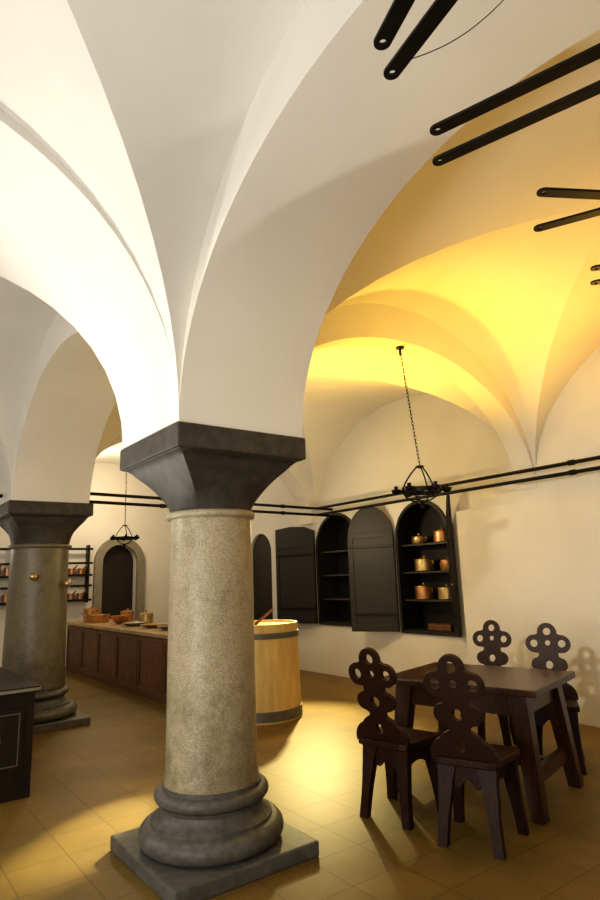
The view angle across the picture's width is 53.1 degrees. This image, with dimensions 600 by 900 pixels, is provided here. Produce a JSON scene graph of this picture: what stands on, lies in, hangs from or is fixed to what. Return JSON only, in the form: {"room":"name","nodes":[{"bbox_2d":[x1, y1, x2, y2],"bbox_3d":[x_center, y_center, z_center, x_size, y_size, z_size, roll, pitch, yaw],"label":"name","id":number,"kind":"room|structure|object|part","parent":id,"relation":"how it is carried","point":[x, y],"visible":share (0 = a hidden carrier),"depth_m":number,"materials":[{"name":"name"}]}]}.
{"room":"historic interior","nodes":[
{"label":"historic interior","id":0,"kind":"room"},
{"bbox_2d":[0,463,169,666],"bbox_3d":[-5.800,1.799,10.968,8.400,4.400,0.300,7,-15,-36],"label":"wall","id":1,"kind":"structure","parent":0,"point":[151,524],"depth_m":12.48,"materials":[{"name":"paint"}]},
{"bbox_2d":[0,548,9,604],"bbox_3d":[-5.458,2.263,10.799,0.720,1.100,0.200,7,-15,-36],"label":"pot rack","id":2,"kind":"object","parent":1,"relation":"attached to","point":[2,588],"visible":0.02,"depth_m":10.78,"materials":[{"name":"black metal"}]},
{"bbox_2d":[2,594,6,602],"bbox_3d":[-5.243,2.641,10.763,0.130,0.205,0.352,8,-16,-40],"label":"copper pan","id":3,"kind":"object","parent":2,"relation":"on","point":[4,597],"visible":0.56,"depth_m":10.79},
{"bbox_2d":[4,568,8,575],"bbox_3d":[-5.259,2.182,10.860,0.130,0.205,0.352,8,-16,-40],"label":"copper pan","id":4,"kind":"object","parent":2,"relation":"on","point":[6,570],"visible":0.56,"depth_m":10.88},
{"bbox_2d":[67,545,92,601],"bbox_3d":[-4.398,2.390,11.576,0.720,1.100,0.200,7,-15,-36],"label":"pot rack","id":5,"kind":"object","parent":1,"relation":"attached to","point":[87,585],"visible":0.61,"depth_m":11.65,"materials":[{"name":"black metal"}]},
{"bbox_2d":[67,590,76,599],"bbox_3d":[-4.328,2.766,11.431,0.130,0.175,0.352,8,-16,-40],"label":"copper pan","id":6,"kind":"object","parent":5,"relation":"on","point":[70,596],"visible":0.91,"depth_m":11.46,"materials":[{"name":"metal"}]},
{"bbox_2d":[68,565,77,573],"bbox_3d":[-4.344,2.306,11.528,0.130,0.175,0.352,8,-16,-40],"label":"copper pan","id":7,"kind":"object","parent":5,"relation":"on","point":[70,570],"visible":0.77,"depth_m":11.55,"materials":[{"name":"metal"}]},
{"bbox_3d":[-4.339,2.866,11.418,0.720,0.040,0.059,7,-15,-36],"label":"rail","id":8,"kind":"part","parent":5,"relation":"part of","materials":[{"name":"black metal"}]},
{"bbox_3d":[-4.355,2.406,11.515,0.720,0.040,0.059,7,-15,-36],"label":"rail","id":9,"kind":"part","parent":5,"relation":"part of","materials":[{"name":"black metal"}]},
{"bbox_3d":[-4.363,2.181,11.562,0.720,0.040,0.059,7,-15,-36],"label":"rail","id":10,"kind":"part","parent":5,"relation":"part of","materials":[{"name":"black metal"}]},
{"bbox_3d":[-4.372,1.917,11.618,0.720,0.040,0.059,7,-15,-36],"label":"rail","id":11,"kind":"part","parent":5,"relation":"part of","materials":[{"name":"black metal"}]},
{"bbox_3d":[-4.349,2.602,11.473,0.720,0.040,0.059,7,-15,-36],"label":"rail","id":12,"kind":"part","parent":5,"relation":"part of","materials":[{"name":"black metal"}]},
{"bbox_2d":[77,590,86,598],"bbox_3d":[-4.183,2.783,11.537,0.130,0.175,0.352,8,-16,-40],"label":"copper pan","id":13,"kind":"object","parent":5,"relation":"on","point":[79,595],"visible":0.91,"depth_m":11.56,"materials":[{"name":"metal"}]},
{"bbox_2d":[78,565,87,573],"bbox_3d":[-4.199,2.323,11.634,0.130,0.175,0.352,8,-16,-40],"label":"copper pan","id":14,"kind":"object","parent":5,"relation":"on","point":[80,570],"visible":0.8,"depth_m":11.66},
{"bbox_2d":[101,545,132,618],"bbox_3d":[-3.788,3.090,12.259,0.730,2.265,0.050,7,-15,-36],"label":"door","id":15,"kind":"structure","parent":1,"relation":"in","point":[117,578],"depth_m":12.35,"materials":[{"name":"brown wood"}]},
{"bbox_2d":[92,539,144,620],"bbox_3d":[-3.647,2.970,12.088,1.040,2.420,0.080,7,-15,-36],"label":"door frame","id":16,"kind":"structure","parent":1,"relation":"attached to","point":[140,559],"depth_m":12.22,"materials":[{"name":"stone"}]},
{"bbox_2d":[0,0,599,533],"bbox_3d":[-1.995,-0.365,6.135,8.400,1.680,12.590,7,-15,-36],"label":"ceiling","id":17,"kind":"structure","parent":0,"point":[146,104],"depth_m":3.70,"materials":[{"name":"paint"}]},
{"bbox_2d":[0,446,10,504],"bbox_3d":[-4.873,-0.431,5.998,3.605,1.950,0.840,7,-15,-36],"label":"arch","id":18,"kind":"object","parent":17,"relation":"attached to","point":[5,487],"depth_m":6.72,"materials":[{"name":"paint"}]},
{"bbox_2d":[12,313,115,502],"bbox_3d":[-1.848,-0.605,5.677,0.840,1.950,3.330,7,-15,-36],"label":"arch","id":19,"kind":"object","parent":17,"relation":"attached to","point":[71,399],"depth_m":6.55,"materials":[{"name":"paint"}]},
{"bbox_2d":[0,108,178,448],"bbox_3d":[-2.389,-1.205,2.739,3.605,1.950,0.840,7,-15,-36],"label":"arch","id":20,"kind":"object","parent":17,"relation":"attached to","point":[43,205],"depth_m":3.48,"materials":[{"name":"paint"}]},
{"bbox_2d":[110,473,139,547],"bbox_3d":[-3.053,0.777,10.515,0.523,1.865,0.522,7,-15,-36],"label":"chandelier","id":21,"kind":"object","parent":17,"relation":"hanging from","point":[113,537],"visible":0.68,"depth_m":10.32,"materials":[{"name":"black metal"}]},
{"bbox_3d":[-3.059,0.587,10.555,0.020,1.468,0.020,-4,-12,8],"label":"chain","id":22,"kind":"part","parent":21,"relation":"part of","materials":[{"name":"black metal"}]},
{"bbox_2d":[179,0,599,437],"bbox_3d":[0.627,-1.376,2.430,0.840,1.950,3.300,7,-15,-36],"label":"arch","id":23,"kind":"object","parent":17,"relation":"attached to","point":[325,143],"depth_m":3.01,"materials":[{"name":"paint"}]},
{"bbox_2d":[391,346,451,508],"bbox_3d":[1.076,-0.227,5.545,0.523,1.558,0.522,7,-15,-36],"label":"chandelier","id":24,"kind":"object","parent":17,"relation":"hanging from","point":[435,488],"visible":1,"depth_m":5.43,"materials":[{"name":"black metal"}]},
{"bbox_3d":[1.022,-0.413,5.599,0.116,1.161,0.022,-5,-12,16],"label":"chain","id":25,"kind":"part","parent":24,"relation":"part of","materials":[{"name":"black metal"}]},
{"bbox_2d":[373,0,503,79],"bbox_3d":[0.565,-1.450,1.370,0.518,0.572,1.031,2,-13,-19],"label":"rack","id":26,"kind":"object","parent":17,"relation":"hanging from","point":[398,11],"visible":1,"depth_m":1.58,"materials":[{"name":"metal"}]},
{"bbox_2d":[430,43,599,165],"bbox_3d":[0.816,-1.371,1.815,1.004,0.585,0.194,-11,-15,35],"label":"metal bars","id":27,"kind":"object","parent":17,"relation":"hanging from","point":[591,54],"visible":1,"depth_m":1.85,"materials":[{"name":"metal"}]},
{"bbox_2d":[533,187,599,231],"bbox_3d":[1.380,-1.355,2.416,0.945,0.761,0.325,-4,-12,10],"label":"rack","id":28,"kind":"object","parent":17,"relation":"hanging from","point":[552,192],"visible":1,"depth_m":2.32,"materials":[{"name":"metal"}]},
{"bbox_2d":[590,264,599,285],"bbox_3d":[1.857,-1.342,2.883,0.957,0.896,0.213,-7,-13,21],"label":"rack","id":29,"kind":"object","parent":17,"relation":"hanging from","point":[595,267],"visible":1,"depth_m":2.90,"materials":[{"name":"metal"}]},
{"bbox_2d":[0,666,599,899],"bbox_3d":[-1.673,2.738,5.190,9.000,0.100,13.900,7,-15,-36],"label":"floor","id":30,"kind":"structure","parent":0,"point":[92,783],"depth_m":3.84,"materials":[{"name":"tile"}]},
{"bbox_2d":[0,667,42,803],"bbox_3d":[-3.349,2.200,4.482,2.224,0.774,1.812,7,-15,-36],"label":"cabinet","id":31,"kind":"object","parent":30,"relation":"on","point":[17,693],"visible":1,"depth_m":4.38,"materials":[{"name":"wood"}]},
{"bbox_3d":[-2.249,2.084,4.225,0.500,0.360,0.012,7,-15,-36],"label":"trim frame","id":32,"kind":"part","parent":31,"relation":"part of","materials":[{"name":"grey metal"}]},
{"bbox_3d":[-2.256,2.086,4.234,0.560,0.420,0.020,7,-15,-36],"label":"oven door","id":33,"kind":"part","parent":31,"relation":"part of","materials":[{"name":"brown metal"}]},
{"bbox_3d":[-2.829,1.685,3.859,2.224,0.020,0.011,7,-15,-36],"label":"rail","id":34,"kind":"part","parent":31,"relation":"part of","materials":[{"name":"metal"}]},
{"bbox_2d":[0,500,93,733],"bbox_3d":[-3.014,1.851,6.873,0.993,2.420,0.993,7,-15,-36],"label":"column","id":35,"kind":"structure","parent":30,"relation":"on","point":[40,533],"depth_m":6.65,"materials":[{"name":"grey stone"}]},
{"bbox_3d":[-2.940,1.397,6.606,0.090,0.086,0.124,7,-15,-36],"label":"brass knob","id":36,"kind":"part","parent":35,"relation":"part of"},
{"bbox_3d":[-2.981,2.800,6.673,0.953,0.314,0.953,7,-15,-36],"label":"moulding","id":37,"kind":"part","parent":35,"relation":"part of","materials":[{"name":"grey stone"}]},
{"bbox_3d":[-2.670,1.524,6.852,0.125,0.086,0.086,-2,-12,2],"label":"brass knob","id":38,"kind":"part","parent":35,"relation":"part of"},
{"bbox_2d":[66,618,167,704],"bbox_3d":[-2.405,3.117,9.148,0.900,0.840,5.100,7,-15,-36],"label":"base cabinet","id":39,"kind":"object","parent":30,"relation":"on","point":[133,659],"depth_m":8.76,"materials":[{"name":"brown wood"}]},
{"bbox_3d":[-3.973,3.474,10.534,0.016,0.720,0.813,7,-15,-36],"label":"panel frame","id":40,"kind":"part","parent":39,"relation":"part of","materials":[{"name":"brown wood"}]},
{"bbox_3d":[-3.477,3.320,9.883,0.016,0.720,0.813,7,-15,-36],"label":"panel frame","id":41,"kind":"part","parent":39,"relation":"part of","materials":[{"name":"brown wood"}]},
{"bbox_2d":[83,606,99,620],"bbox_3d":[-3.798,2.980,10.934,0.292,0.260,0.292,-4,-12,8],"label":"cooking pot","id":42,"kind":"object","parent":39,"relation":"on","point":[88,611],"visible":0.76,"depth_m":10.84,"materials":[{"name":"orange metal"}]},
{"bbox_3d":[-3.802,2.882,10.954,0.288,0.059,0.288,7,-15,-36],"label":"lid","id":43,"kind":"part","parent":42,"relation":"part of","materials":[{"name":"orange metal"}]},
{"bbox_2d":[80,612,109,622],"bbox_3d":[-3.631,2.921,10.500,0.662,0.185,0.440,-8,-13,28],"label":"copper pan","id":44,"kind":"object","parent":39,"relation":"on","point":[93,618],"visible":0.98,"depth_m":10.28,"materials":[{"name":"metal"}]},
{"bbox_3d":[-2.980,3.165,9.231,0.016,0.720,0.813,7,-15,-36],"label":"panel frame","id":45,"kind":"part","parent":39,"relation":"part of","materials":[{"name":"brown wood"}]},
{"bbox_2d":[67,618,167,638],"bbox_3d":[-2.418,2.731,9.229,0.900,0.050,5.100,7,-15,-36],"label":"countertop","id":46,"kind":"structure","parent":39,"relation":"on","point":[111,625],"depth_m":8.95,"materials":[{"name":"beige stone"}]},
{"bbox_2d":[111,615,131,623],"bbox_3d":[-2.952,2.798,9.895,0.340,0.130,0.340,7,-15,-36],"label":"copper bowl","id":47,"kind":"object","parent":39,"relation":"on","point":[118,619],"visible":0.91,"depth_m":9.79,"materials":[{"name":"metal"}]},
{"bbox_3d":[-2.484,3.011,8.580,0.016,0.720,0.813,7,-15,-36],"label":"panel frame","id":48,"kind":"part","parent":39,"relation":"part of","materials":[{"name":"brown wood"}]},
{"bbox_2d":[120,608,134,621],"bbox_3d":[-3.010,2.876,10.471,0.250,0.220,0.250,-4,-12,8],"label":"cooking pot","id":49,"kind":"object","parent":39,"relation":"on","point":[125,612],"visible":0.72,"depth_m":10.39,"materials":[{"name":"orange metal"}]},
{"bbox_2d":[122,621,145,625],"bbox_3d":[-2.574,2.702,9.310,0.380,0.050,0.380,7,-15,-36],"label":"metal dish","id":50,"kind":"object","parent":39,"relation":"on","point":[141,622],"visible":0.93,"depth_m":9.20,"materials":[{"name":"metal"}]},
{"bbox_2d":[139,610,152,623],"bbox_3d":[-2.498,2.711,9.749,0.230,0.210,0.230,-4,-12,8],"label":"cooking pot","id":51,"kind":"object","parent":39,"relation":"on","point":[147,617],"visible":0.94,"depth_m":9.66,"materials":[{"name":"gold metal"}]},
{"bbox_3d":[-1.987,2.856,7.929,0.016,0.720,0.813,7,-15,-36],"label":"panel frame","id":52,"kind":"part","parent":39,"relation":"part of","materials":[{"name":"brown wood"}]},
{"bbox_2d":[141,623,167,627],"bbox_3d":[-2.146,2.587,8.831,0.400,0.050,0.400,7,-15,-36],"label":"metal dish","id":53,"kind":"object","parent":39,"relation":"on","point":[149,625],"visible":0.85,"depth_m":8.75,"materials":[{"name":"gold metal"}]},
{"bbox_2d":[157,625,167,629],"bbox_3d":[-1.799,2.456,8.295,0.360,0.060,0.360,7,-15,-36],"label":"metal dish","id":54,"kind":"object","parent":39,"relation":"on","point":[163,627],"visible":0.44,"depth_m":8.18,"materials":[{"name":"metal"}]},
{"bbox_3d":[-1.491,2.701,7.278,0.016,0.720,0.813,7,-15,-36],"label":"panel frame","id":55,"kind":"part","parent":39,"relation":"part of","materials":[{"name":"brown wood"}]},
{"bbox_2d":[110,421,318,899],"bbox_3d":[-0.532,1.111,3.604,0.870,2.350,0.870,7,-15,-36],"label":"column","id":56,"kind":"structure","parent":30,"relation":"on","point":[212,832],"depth_m":3.35,"materials":[{"name":"grey stone"}]},
{"bbox_3d":[-0.500,2.033,3.410,0.810,0.305,0.810,7,-15,-36],"label":"moulding","id":57,"kind":"part","parent":56,"relation":"part of","materials":[{"name":"grey stone"}]},
{"bbox_2d":[254,608,302,724],"bbox_3d":[-0.437,2.393,6.789,0.896,1.150,0.896,7,-15,-36],"label":"wooden tub","id":58,"kind":"object","parent":30,"relation":"on","point":[276,649],"visible":0.54,"depth_m":6.43,"materials":[{"name":"brown wood"}]},
{"bbox_3d":[-0.420,1.931,6.931,0.239,0.189,0.034,2,-13,-18],"label":"lid handle","id":59,"kind":"part","parent":58,"relation":"part of","materials":[{"name":"brown wood"}]},
{"bbox_3d":[-0.451,2.018,6.868,0.796,0.033,0.796,7,-15,-36],"label":"lid","id":60,"kind":"part","parent":58,"relation":"part of","materials":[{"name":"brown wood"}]},
{"bbox_2d":[348,647,439,830],"bbox_3d":[0.607,1.805,3.913,0.450,1.041,0.501,-12,-16,40],"label":"dining chair","id":61,"kind":"object","parent":30,"relation":"on","point":[392,744],"visible":0.98,"depth_m":3.81,"materials":[{"name":"brown wood"}]},
{"bbox_3d":[0.451,2.112,3.845,0.124,0.425,0.103,-12,-16,40],"label":"leg","id":62,"kind":"part","parent":61,"relation":"part of","materials":[{"name":"brown wood"}]},
{"bbox_3d":[0.481,1.563,3.826,0.390,0.600,0.030,-12,-5,40],"label":"backrest","id":63,"kind":"part","parent":61,"relation":"part of","materials":[{"name":"brown wood"}]},
{"bbox_3d":[0.630,2.159,4.097,0.124,0.425,0.103,-12,-16,40],"label":"leg","id":64,"kind":"part","parent":61,"relation":"part of","materials":[{"name":"brown wood"}]},
{"bbox_3d":[0.635,1.884,3.925,0.450,0.042,0.390,-12,-16,40],"label":"seat","id":65,"kind":"part","parent":61,"relation":"part of","materials":[{"name":"brown wood"}]},
{"bbox_3d":[0.635,2.072,3.687,0.124,0.425,0.103,-12,-16,40],"label":"leg","id":66,"kind":"part","parent":61,"relation":"part of","materials":[{"name":"brown wood"}]},
{"bbox_3d":[0.867,2.107,3.894,0.124,0.425,0.103,-12,-16,40],"label":"leg","id":67,"kind":"part","parent":61,"relation":"part of","materials":[{"name":"brown wood"}]},
{"bbox_2d":[423,654,529,860],"bbox_3d":[0.994,1.705,3.499,0.450,1.041,0.501,-10,-14,32],"label":"dining chair","id":68,"kind":"object","parent":30,"relation":"on","point":[478,761],"visible":1,"depth_m":3.39,"materials":[{"name":"brown wood"}]},
{"bbox_3d":[0.841,2.006,3.409,0.124,0.425,0.103,-10,-14,32],"label":"leg","id":69,"kind":"part","parent":68,"relation":"part of","materials":[{"name":"brown wood"}]},
{"bbox_3d":[0.983,2.059,3.683,0.124,0.425,0.103,-10,-14,32],"label":"leg","id":70,"kind":"part","parent":68,"relation":"part of","materials":[{"name":"brown wood"}]},
{"bbox_3d":[0.888,1.458,3.398,0.390,0.600,0.030,-10,-3,32],"label":"backrest","id":71,"kind":"part","parent":68,"relation":"part of","materials":[{"name":"brown wood"}]},
{"bbox_3d":[1.018,1.784,3.515,0.450,0.042,0.390,-10,-14,32],"label":"seat","id":72,"kind":"part","parent":68,"relation":"part of","materials":[{"name":"brown wood"}]},
{"bbox_3d":[1.046,1.971,3.278,0.124,0.425,0.103,-10,-14,32],"label":"leg","id":73,"kind":"part","parent":68,"relation":"part of","materials":[{"name":"brown wood"}]},
{"bbox_3d":[1.246,2.014,3.514,0.124,0.425,0.103,-10,-14,32],"label":"leg","id":74,"kind":"part","parent":68,"relation":"part of","materials":[{"name":"brown wood"}]},
{"bbox_2d":[384,662,583,823],"bbox_3d":[1.304,2.009,4.292,1.120,0.768,0.860,-11,-15,38],"label":"table","id":75,"kind":"object","parent":30,"relation":"on","point":[517,693],"visible":0.71,"depth_m":4.09,"materials":[{"name":"brown wood"}]},
{"bbox_3d":[0.749,2.048,4.303,0.183,0.735,0.157,-11,-15,38],"label":"leg","id":76,"kind":"part","parent":75,"relation":"part of","materials":[{"name":"brown wood"}]},
{"bbox_3d":[1.179,2.141,4.818,0.183,0.735,0.157,-11,-15,38],"label":"leg","id":77,"kind":"part","parent":75,"relation":"part of","materials":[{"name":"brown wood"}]},
{"bbox_3d":[1.430,1.909,3.759,0.183,0.735,0.157,-11,-15,38],"label":"leg","id":78,"kind":"part","parent":75,"relation":"part of","materials":[{"name":"brown wood"}]},
{"bbox_3d":[1.860,2.003,4.274,0.183,0.735,0.157,-11,-15,38],"label":"leg","id":79,"kind":"part","parent":75,"relation":"part of","materials":[{"name":"brown wood"}]},
{"bbox_2d":[460,620,515,746],"bbox_3d":[1.678,2.068,5.336,0.450,1.041,0.501,-10,-14,33],"label":"dining chair","id":80,"kind":"object","parent":30,"relation":"on","point":[494,646],"visible":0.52,"depth_m":5.50,"materials":[{"name":"brown wood"}]},
{"bbox_3d":[1.651,2.404,5.431,0.124,0.425,0.103,-10,-14,33],"label":"leg","id":81,"kind":"part","parent":80,"relation":"part of","materials":[{"name":"brown wood"}]},
{"bbox_3d":[1.772,1.876,5.527,0.390,0.600,0.030,-10,-25,33],"label":"backrest","id":82,"kind":"part","parent":80,"relation":"part of","materials":[{"name":"brown wood"}]},
{"bbox_3d":[1.707,2.317,5.025,0.124,0.425,0.103,-10,-14,33],"label":"leg","id":83,"kind":"part","parent":80,"relation":"part of","materials":[{"name":"brown wood"}]},
{"bbox_3d":[1.854,2.369,5.296,0.124,0.425,0.103,-10,-14,33],"label":"leg","id":84,"kind":"part","parent":80,"relation":"part of","materials":[{"name":"brown wood"}]},
{"bbox_2d":[525,623,586,774],"bbox_3d":[2.012,1.950,4.830,0.450,1.041,0.501,-8,-13,27],"label":"dining chair","id":85,"kind":"object","parent":30,"relation":"on","point":[550,652],"visible":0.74,"depth_m":4.95,"materials":[{"name":"brown wood"}]},
{"bbox_3d":[1.967,2.285,4.920,0.124,0.425,0.103,-8,-13,27],"label":"leg","id":86,"kind":"part","parent":85,"relation":"part of","materials":[{"name":"brown wood"}]},
{"bbox_3d":[2.089,1.761,5.031,0.390,0.600,0.030,-8,-24,27],"label":"backrest","id":87,"kind":"part","parent":85,"relation":"part of","materials":[{"name":"brown wood"}]},
{"bbox_3d":[1.996,2.017,4.782,0.450,0.042,0.390,-8,-13,27],"label":"seat","id":88,"kind":"part","parent":85,"relation":"part of","materials":[{"name":"brown wood"}]},
{"bbox_3d":[2.067,2.198,4.522,0.124,0.425,0.103,-8,-13,27],"label":"leg","id":89,"kind":"part","parent":85,"relation":"part of","materials":[{"name":"brown wood"}]},
{"bbox_2d":[251,395,518,685],"bbox_3d":[1.802,0.963,8.259,0.450,4.400,13.300,7,-15,-36],"label":"wall","id":90,"kind":"structure","parent":0,"point":[378,455],"depth_m":8.50,"materials":[{"name":"paint"}]},
{"bbox_2d":[103,434,316,524],"bbox_3d":[-1.480,0.093,9.048,4.055,1.950,0.360,7,-15,-36],"label":"arch","id":91,"kind":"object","parent":90,"relation":"attached to","point":[293,478],"depth_m":9.91,"materials":[{"name":"paint"}]},
{"bbox_2d":[89,500,332,516],"bbox_3d":[-1.031,0.840,8.446,3.860,0.090,0.053,7,-15,-36],"label":"rod","id":92,"kind":"object","parent":90,"relation":"attached to","point":[91,501],"visible":0.59,"depth_m":7.85,"materials":[{"name":"black metal"}]},
{"bbox_2d":[90,492,332,510],"bbox_3d":[-1.034,0.743,8.466,3.860,0.090,0.053,7,-15,-36],"label":"rod","id":93,"kind":"object","parent":90,"relation":"attached to","point":[91,493],"visible":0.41,"depth_m":7.85,"materials":[{"name":"black metal"}]},
{"bbox_2d":[253,534,272,619],"bbox_3d":[-0.644,2.707,11.061,0.050,2.305,0.710,7,-15,-36],"label":"door","id":94,"kind":"structure","parent":90,"relation":"in","point":[262,562],"depth_m":11.15,"materials":[{"name":"brown wood"}]},
{"bbox_2d":[275,513,351,626],"bbox_3d":[0.463,1.939,9.783,0.594,1.724,1.924,10,-17,-44],"label":"upper cabinet","id":95,"kind":"object","parent":90,"relation":"attached to","point":[296,565],"visible":0.62,"depth_m":9.88,"materials":[{"name":"black paint"}]},
{"bbox_3d":[-0.069,2.196,9.967,0.820,1.280,0.050,-11,-15,38],"label":"door frame","id":96,"kind":"part","parent":95,"relation":"part of","materials":[{"name":"black paint"}]},
{"bbox_3d":[-0.073,2.064,9.995,0.840,1.570,0.030,-11,-15,38],"label":"door","id":97,"kind":"part","parent":95,"relation":"part of","materials":[{"name":"black paint"}]},
{"bbox_3d":[0.595,1.847,9.369,0.050,1.724,1.034,7,-15,-36],"label":"frame","id":98,"kind":"part","parent":95,"relation":"part of","materials":[{"name":"black paint"}]},
{"bbox_2d":[321,550,347,552],"bbox_3d":[0.774,1.611,9.562,0.340,0.024,0.980,7,-15,-36],"label":"shelf","id":99,"kind":"object","parent":95,"relation":"attached to","point":[322,551],"depth_m":9.70,"materials":[{"name":"black wood"}]},
{"bbox_2d":[322,574,348,575],"bbox_3d":[0.787,1.973,9.486,0.340,0.024,0.980,7,-15,-36],"label":"shelf","id":100,"kind":"object","parent":95,"relation":"attached to","point":[322,574],"depth_m":9.51,"materials":[{"name":"brown wood"}]},
{"bbox_2d":[323,597,349,599],"bbox_3d":[0.800,2.334,9.409,0.340,0.024,0.980,7,-15,-36],"label":"shelf","id":101,"kind":"object","parent":95,"relation":"attached to","point":[324,598],"depth_m":9.56,"materials":[{"name":"brown wood"}]},
{"bbox_3d":[0.936,1.888,9.619,0.020,1.710,1.020,7,-15,-36],"label":"panel","id":102,"kind":"part","parent":95,"relation":"part of","materials":[{"name":"black paint"}]},
{"bbox_2d":[347,494,461,637],"bbox_3d":[1.564,1.597,8.230,0.747,1.757,1.766,9,-16,-42],"label":"upper cabinet","id":103,"kind":"object","parent":90,"relation":"attached to","point":[370,537],"visible":0.84,"depth_m":8.39,"materials":[{"name":"black paint"}]},
{"bbox_3d":[1.016,1.659,8.474,0.690,1.740,0.030,-7,-13,24],"label":"door","id":104,"kind":"part","parent":103,"relation":"part of","materials":[{"name":"black paint"}]},
{"bbox_3d":[1.022,1.840,8.436,0.670,1.350,0.050,-7,-13,24],"label":"door frame","id":105,"kind":"part","parent":103,"relation":"part of","materials":[{"name":"black paint"}]},
{"bbox_2d":[412,533,426,543],"bbox_3d":[1.652,1.230,8.325,0.210,0.150,0.210,-4,-12,10],"label":"cooking pot","id":106,"kind":"object","parent":103,"relation":"on","point":[418,539],"visible":0.94,"depth_m":8.24,"materials":[{"name":"gold metal"}]},
{"bbox_2d":[414,556,433,570],"bbox_3d":[1.700,1.551,8.209,0.271,0.210,0.271,-4,-12,8],"label":"cooking pot","id":107,"kind":"object","parent":103,"relation":"on","point":[421,564],"visible":0.98,"depth_m":8.10,"materials":[{"name":"gold metal"}]},
{"bbox_3d":[1.697,1.477,8.224,0.268,0.059,0.268,7,-15,-36],"label":"lid","id":108,"kind":"part","parent":107,"relation":"part of","materials":[{"name":"gold metal"}]},
{"bbox_2d":[401,541,446,546],"bbox_3d":[1.829,1.282,8.179,0.340,0.024,0.900,7,-15,-36],"label":"shelf","id":109,"kind":"object","parent":103,"relation":"attached to","point":[430,543],"depth_m":8.29,"materials":[{"name":"black wood"}]},
{"bbox_2d":[415,582,433,598],"bbox_3d":[1.688,1.915,8.165,0.250,0.220,0.250,-4,-12,8],"label":"cooking pot","id":110,"kind":"object","parent":103,"relation":"on","point":[423,591],"visible":0.98,"depth_m":8.06,"materials":[{"name":"orange metal"}]},
{"bbox_3d":[1.686,1.837,8.181,0.247,0.059,0.247,7,-15,-36],"label":"lid","id":111,"kind":"part","parent":110,"relation":"part of","materials":[{"name":"orange metal"}]},
{"bbox_2d":[403,570,448,573],"bbox_3d":[1.841,1.644,8.102,0.340,0.024,0.900,7,-15,-36],"label":"shelf","id":112,"kind":"object","parent":103,"relation":"attached to","point":[404,571],"depth_m":8.24,"materials":[{"name":"brown wood"}]},
{"bbox_3d":[1.650,1.543,7.980,0.050,1.754,0.954,7,-15,-36],"label":"frame","id":113,"kind":"part","parent":103,"relation":"part of","materials":[{"name":"black paint"}]},
{"bbox_2d":[405,598,451,601],"bbox_3d":[1.854,2.006,8.026,0.340,0.024,0.900,7,-15,-36],"label":"shelf","id":114,"kind":"object","parent":103,"relation":"attached to","point":[406,599],"depth_m":8.05,"materials":[{"name":"brown wood"}]},
{"bbox_3d":[1.991,1.584,8.231,0.020,1.740,0.940,7,-15,-36],"label":"panel","id":115,"kind":"part","parent":103,"relation":"part of","materials":[{"name":"black paint"}]},
{"bbox_2d":[433,527,445,541],"bbox_3d":[1.902,1.127,8.002,0.250,0.200,0.250,-4,-12,8],"label":"cooking pot","id":116,"kind":"object","parent":103,"relation":"on","point":[439,535],"visible":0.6,"depth_m":7.90,"materials":[{"name":"orange metal"}]},
{"bbox_2d":[428,623,453,630],"bbox_3d":[1.883,2.311,7.835,0.200,0.080,0.380,7,-15,-36],"label":"wooden chest","id":117,"kind":"object","parent":103,"relation":"on","point":[433,626],"visible":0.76,"depth_m":7.77,"materials":[{"name":"brown wood"}]},
{"bbox_2d":[437,584,451,599],"bbox_3d":[1.927,1.851,7.850,0.250,0.200,0.250,-4,-12,8],"label":"cooking pot","id":118,"kind":"object","parent":103,"relation":"on","point":[444,592],"visible":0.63,"depth_m":7.75,"materials":[{"name":"gold metal"}]},
{"bbox_3d":[1.925,1.782,7.864,0.247,0.059,0.247,7,-15,-36],"label":"lid","id":119,"kind":"part","parent":118,"relation":"part of","materials":[{"name":"gold metal"}]},
{"bbox_2d":[440,556,448,570],"bbox_3d":[1.944,1.489,7.885,0.210,0.180,0.210,-4,-12,10],"label":"cooking pot","id":120,"kind":"object","parent":103,"relation":"on","point":[444,565],"visible":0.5,"depth_m":7.81,"materials":[{"name":"orange metal"}]},
{"bbox_3d":[1.903,1.599,7.435,0.050,1.350,0.200,-2,-12,1],"label":"door frame","id":121,"kind":"part","parent":103,"relation":"part of","materials":[{"name":"black paint"}]},
{"bbox_3d":[1.897,1.418,7.473,0.030,1.740,0.220,-2,-12,1],"label":"door","id":122,"kind":"part","parent":103,"relation":"part of","materials":[{"name":"black paint"}]},
{"bbox_2d":[456,492,599,727],"bbox_3d":[3.771,1.302,4.882,0.299,2.210,5.800,7,-15,-36],"label":"wall","id":123,"kind":"structure","parent":0,"point":[524,566],"depth_m":6.34,"materials":[{"name":"paint"}]},
{"bbox_2d":[517,347,599,502],"bbox_3d":[3.961,-0.899,4.999,0.278,2.150,4.940,7,-15,-36],"label":"wall","id":124,"kind":"structure","parent":0,"point":[571,430],"depth_m":6.20,"materials":[{"name":"paint"}]},
{"bbox_2d":[313,303,536,490],"bbox_3d":[1.046,-0.694,5.735,3.855,1.950,0.240,7,-15,-36],"label":"arch","id":125,"kind":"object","parent":124,"relation":"attached to","point":[381,326],"depth_m":5.93,"materials":[{"name":"paint"}]},
{"bbox_3d":[2.301,-0.725,0.340,8.400,4.400,0.300,7,-15,-36],"label":"wall","id":126,"kind":"structure","parent":0,"visible":0},
{"bbox_2d":[316,466,599,515],"bbox_3d":[2.738,0.224,6.026,0.053,0.056,8.421,7,-15,-35],"label":"rod","id":127,"kind":"object","parent":126,"relation":"attached to","point":[574,471],"visible":0.86,"depth_m":6.87,"materials":[{"name":"black metal"}]},
{"bbox_2d":[316,455,599,509],"bbox_3d":[2.734,0.126,6.047,0.053,0.056,8.421,7,-15,-35],"label":"rod","id":128,"kind":"object","parent":126,"relation":"attached to","point":[569,462],"visible":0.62,"depth_m":6.72,"materials":[{"name":"black metal"}]}
]}

